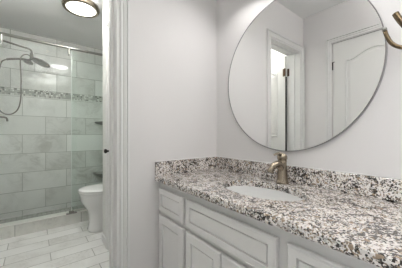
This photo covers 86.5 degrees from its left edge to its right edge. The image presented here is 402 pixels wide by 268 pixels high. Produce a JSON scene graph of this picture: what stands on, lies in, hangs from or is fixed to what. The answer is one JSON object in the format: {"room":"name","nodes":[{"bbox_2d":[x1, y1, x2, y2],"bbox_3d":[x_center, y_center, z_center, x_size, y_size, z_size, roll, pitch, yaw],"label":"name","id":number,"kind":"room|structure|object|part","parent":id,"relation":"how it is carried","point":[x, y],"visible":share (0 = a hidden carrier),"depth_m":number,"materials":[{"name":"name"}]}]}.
{"room":"bathroom","nodes":[
{"label":"bathroom","id":0,"kind":"room"},
{"bbox_2d":[0,27,102,219],"bbox_3d":[-2.036,-0.111,3.145,1.825,2.480,0.120,0,0,-38],"label":"wall","id":1,"kind":"structure","parent":0,"point":[35,140],"depth_m":2.98,"materials":[{"name":"tile"}]},
{"bbox_2d":[0,87,102,101],"bbox_3d":[-2.035,-0.551,3.144,1.825,0.090,0.121,0,0,-38],"label":"trim","id":2,"kind":"structure","parent":1,"relation":"on","point":[3,90],"depth_m":2.99,"materials":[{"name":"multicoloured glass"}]},
{"bbox_2d":[93,171,102,177],"bbox_3d":[-1.409,0.639,3.304,0.400,0.080,0.400,0,0,-38],"label":"corner shelf","id":3,"kind":"object","parent":1,"relation":"attached to","point":[99,174],"visible":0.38,"depth_m":3.27,"materials":[{"name":"grey stone"}]},
{"bbox_2d":[0,0,102,49],"bbox_3d":[-0.454,-1.391,1.113,1.830,0.080,5.270,0,0,-38],"label":"ceiling","id":4,"kind":"structure","parent":0,"point":[46,18],"depth_m":2.57,"materials":[{"name":"white paint"}]},
{"bbox_2d":[60,0,101,17],"bbox_3d":[-1.237,-1.312,2.210,0.380,0.078,0.380,0,0,-38],"label":"ceiling lamp","id":5,"kind":"object","parent":4,"relation":"attached to","point":[81,8],"visible":1,"depth_m":2.17,"materials":[{"name":"white glass"}]},
{"bbox_3d":[-1.237,-1.282,2.210,0.284,0.018,0.284,0,0,-38],"label":"lamp glass","id":6,"kind":"part","parent":5,"relation":"part of","materials":[{"name":"white glass"}]},
{"bbox_3d":[-1.237,-1.340,2.210,0.380,0.022,0.380,0,0,-38],"label":"ceiling plate","id":7,"kind":"part","parent":5,"relation":"part of","materials":[{"name":"brown metal"}]},
{"bbox_2d":[0,205,108,267],"bbox_3d":[-0.488,1.104,1.162,1.825,0.070,5.150,0,0,-38],"label":"floor","id":8,"kind":"structure","parent":0,"point":[71,245],"depth_m":1.99,"materials":[{"name":"white tile"}]},
{"bbox_2d":[0,209,88,239],"bbox_3d":[-1.582,1.016,2.563,1.585,0.130,0.095,0,0,-38],"label":"trim","id":9,"kind":"structure","parent":8,"relation":"on","point":[17,230],"depth_m":2.36,"materials":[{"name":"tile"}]},
{"bbox_2d":[78,183,102,232],"bbox_3d":[-1.028,0.701,2.523,0.737,0.735,0.450,0,0,-38],"label":"toilet","id":10,"kind":"object","parent":8,"relation":"on","point":[91,196],"visible":0.3,"depth_m":2.31,"materials":[{"name":"white ceramic"}]},
{"bbox_3d":[-1.118,0.635,2.453,0.509,0.018,0.378,0,0,-38],"label":"seat","id":11,"kind":"part","parent":10,"relation":"part of","materials":[{"name":"white plastic"}]},
{"bbox_3d":[-1.118,0.611,2.453,0.509,0.026,0.378,0,0,-38],"label":"lid","id":12,"kind":"part","parent":10,"relation":"part of","materials":[{"name":"white plastic"}]},
{"bbox_2d":[159,183,379,267],"bbox_3d":[0.294,0.682,1.032,0.506,0.773,1.212,0,0,-38],"label":"vanity cabinet","id":13,"kind":"object","parent":8,"relation":"on","point":[195,232],"visible":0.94,"depth_m":0.88,"materials":[{"name":"white paint"}]},
{"bbox_3d":[-0.175,0.407,1.238,0.022,0.139,0.272,0,0,-38],"label":"drawer","id":14,"kind":"part","parent":13,"relation":"part of","materials":[{"name":"white paint"}]},
{"bbox_3d":[-0.174,0.730,1.237,0.022,0.457,0.274,0,0,-38],"label":"door","id":15,"kind":"part","parent":13,"relation":"part of","materials":[{"name":"white paint"}]},
{"bbox_3d":[0.008,0.730,1.004,0.022,0.457,0.260,0,0,-38],"label":"door","id":16,"kind":"part","parent":13,"relation":"part of","materials":[{"name":"white paint"}]},
{"bbox_3d":[0.089,0.407,0.901,0.022,0.139,0.524,0,0,-38],"label":"drawer","id":17,"kind":"part","parent":13,"relation":"part of","materials":[{"name":"white paint"}]},
{"bbox_3d":[0.171,0.730,0.795,0.022,0.457,0.257,0,0,-38],"label":"door","id":18,"kind":"part","parent":13,"relation":"part of","materials":[{"name":"white paint"}]},
{"bbox_2d":[155,168,401,267],"bbox_3d":[0.292,0.279,1.022,0.525,0.031,1.229,0,0,-38],"label":"countertop","id":19,"kind":"structure","parent":13,"relation":"on","point":[364,228],"depth_m":0.73,"materials":[{"name":"multicoloured stone"}]},
{"bbox_2d":[155,156,216,175],"bbox_3d":[-0.079,0.217,1.499,0.523,0.091,0.021,0,0,-38],"label":"side splash","id":20,"kind":"object","parent":19,"relation":"on","point":[166,167],"visible":0.93,"depth_m":1.46,"materials":[{"name":"stone"}]},
{"bbox_2d":[226,186,302,200],"bbox_3d":[0.287,0.373,1.028,0.308,0.155,0.464,0,0,-38],"label":"oval sink","id":21,"kind":"object","parent":19,"relation":"in","point":[258,192],"visible":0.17,"depth_m":1.16,"materials":[{"name":"white ceramic"}]},
{"bbox_2d":[267,152,288,183],"bbox_3d":[0.407,0.179,1.124,0.173,0.168,0.068,0,0,-38],"label":"sink faucet","id":22,"kind":"object","parent":19,"relation":"on","point":[281,164],"visible":1,"depth_m":1.12,"materials":[{"name":"gold metal"}]},
{"bbox_3d":[0.393,0.172,1.113,0.136,0.067,0.038,0,0,-38],"label":"spout","id":23,"kind":"part","parent":22,"relation":"part of","materials":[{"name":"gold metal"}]},
{"bbox_3d":[0.367,0.407,0.543,0.022,0.139,0.311,0,0,-38],"label":"drawer","id":24,"kind":"part","parent":13,"relation":"part of","materials":[{"name":"white paint"}]},
{"bbox_2d":[103,0,108,236],"bbox_3d":[-0.483,-0.141,1.971,0.580,2.420,0.905,0,0,-38],"label":"wall","id":25,"kind":"structure","parent":0,"point":[105,2],"depth_m":2.09,"materials":[{"name":"white paint"}]},
{"bbox_2d":[101,233,105,246],"bbox_3d":[-0.939,1.031,2.075,0.011,0.075,0.180,0,0,-38],"label":"baseboard","id":26,"kind":"structure","parent":25,"relation":"attached to","point":[103,238],"depth_m":2.08,"materials":[{"name":"white paint"}]},
{"bbox_2d":[106,20,108,250],"bbox_3d":[-0.663,0.025,1.717,0.018,2.088,0.716,0,0,-38],"label":"trim","id":27,"kind":"structure","parent":25,"relation":"attached to","point":[107,23],"depth_m":1.97,"materials":[{"name":"white paint"}]},
{"bbox_2d":[119,0,215,267],"bbox_3d":[-0.530,-0.141,1.261,1.530,2.420,0.157,0,0,-38],"label":"wall","id":28,"kind":"structure","parent":0,"point":[173,42],"depth_m":1.38,"materials":[{"name":"white paint"}]},
{"bbox_2d":[109,0,118,267],"bbox_3d":[-0.749,0.054,1.090,0.596,2.030,0.161,0,0,-38],"label":"trim","id":29,"kind":"structure","parent":28,"relation":"attached to","point":[113,4],"depth_m":1.24,"materials":[{"name":"white paint"}]},
{"bbox_2d":[120,0,129,267],"bbox_3d":[-0.695,0.025,1.021,0.712,2.088,0.018,0,0,-38],"label":"trim","id":30,"kind":"structure","parent":28,"relation":"attached to","point":[124,4],"depth_m":1.22,"materials":[{"name":"white paint"}]},
{"bbox_2d":[216,0,401,177],"bbox_3d":[0.920,-0.141,0.743,0.120,2.420,2.757,0,0,-38],"label":"wall","id":31,"kind":"structure","parent":0,"point":[372,145],"depth_m":0.99,"materials":[{"name":"white paint"}]},
{"bbox_2d":[228,0,387,151],"bbox_3d":[0.472,-0.344,1.203,0.018,0.884,0.884,0,0,-38],"label":"round mirror","id":32,"kind":"object","parent":31,"relation":"attached to","point":[302,73],"visible":0.99,"depth_m":1.10,"materials":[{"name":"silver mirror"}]},
{"bbox_2d":[217,156,401,202],"bbox_3d":[0.497,0.217,1.169,0.021,0.091,1.208,0,0,-38],"label":"backsplash","id":33,"kind":"structure","parent":31,"relation":"attached to","point":[374,186],"depth_m":1.01,"materials":[{"name":"stone"}]},
{"bbox_2d":[382,11,401,49],"bbox_3d":[0.737,-0.338,0.749,0.160,0.154,0.170,0,0,-38],"label":"towel holder","id":34,"kind":"object","parent":31,"relation":"attached to","point":[397,16],"visible":1,"depth_m":0.80,"materials":[{"name":"gold metal"}]},
{"bbox_3d":[0.757,-0.346,0.775,0.022,0.118,0.153,0,0,-43],"label":"arm","id":35,"kind":"part","parent":34,"relation":"part of","materials":[{"name":"gold metal"}]},
{"bbox_3d":[0.735,-0.343,0.696,0.165,0.143,0.075,0,0,4],"label":"arm","id":36,"kind":"part","parent":34,"relation":"part of","materials":[{"name":"gold metal"}]},
{"bbox_3d":[-2.422,-0.111,2.254,0.120,2.480,0.810,0,0,-38],"label":"wall","id":37,"kind":"structure","parent":0,"visible":0},
{"bbox_2d":[0,40,49,114],"bbox_3d":[-2.156,-0.673,2.517,0.623,0.911,0.198,0,0,-38],"label":"shower head","id":38,"kind":"object","parent":37,"relation":"attached to","point":[38,61],"visible":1,"depth_m":2.53},
{"bbox_3d":[-2.161,-0.876,2.518,0.205,0.053,0.030,0,0,-33],"label":"handle","id":39,"kind":"part","parent":38,"relation":"part of","materials":[{"name":"silver metal"}]},
{"bbox_3d":[-2.231,-1.042,2.473,0.446,0.130,0.021,0,0,-38],"label":"shower arm","id":40,"kind":"part","parent":38,"relation":"part of","materials":[{"name":"silver metal"}]},
{"bbox_3d":[-1.078,-0.111,3.303,0.120,2.480,0.810,0,0,-38],"label":"wall","id":41,"kind":"structure","parent":0,"visible":0},
{"bbox_2d":[0,32,102,55],"bbox_3d":[-1.562,-1.021,2.538,1.585,0.048,0.048,0,0,-38],"label":"header rail","id":42,"kind":"object","parent":41,"relation":"attached to","point":[2,33],"visible":0.65,"depth_m":2.41,"materials":[{"name":"silver metal"}]},
{"bbox_2d":[0,34,69,55],"bbox_3d":[-1.820,-0.036,2.296,0.850,1.926,0.032,0,0,-38],"label":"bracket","id":43,"kind":"structure","parent":42,"relation":"hanging from","point":[1,35],"depth_m":2.15,"materials":[{"name":"silver metal"}]},
{"bbox_2d":[71,51,85,211],"bbox_3d":[-1.258,-0.032,2.807,0.769,1.940,0.022,0,0,-38],"label":"glass","id":44,"kind":"object","parent":41,"relation":"attached to","point":[71,51],"visible":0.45,"depth_m":2.57,"materials":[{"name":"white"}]}
]}

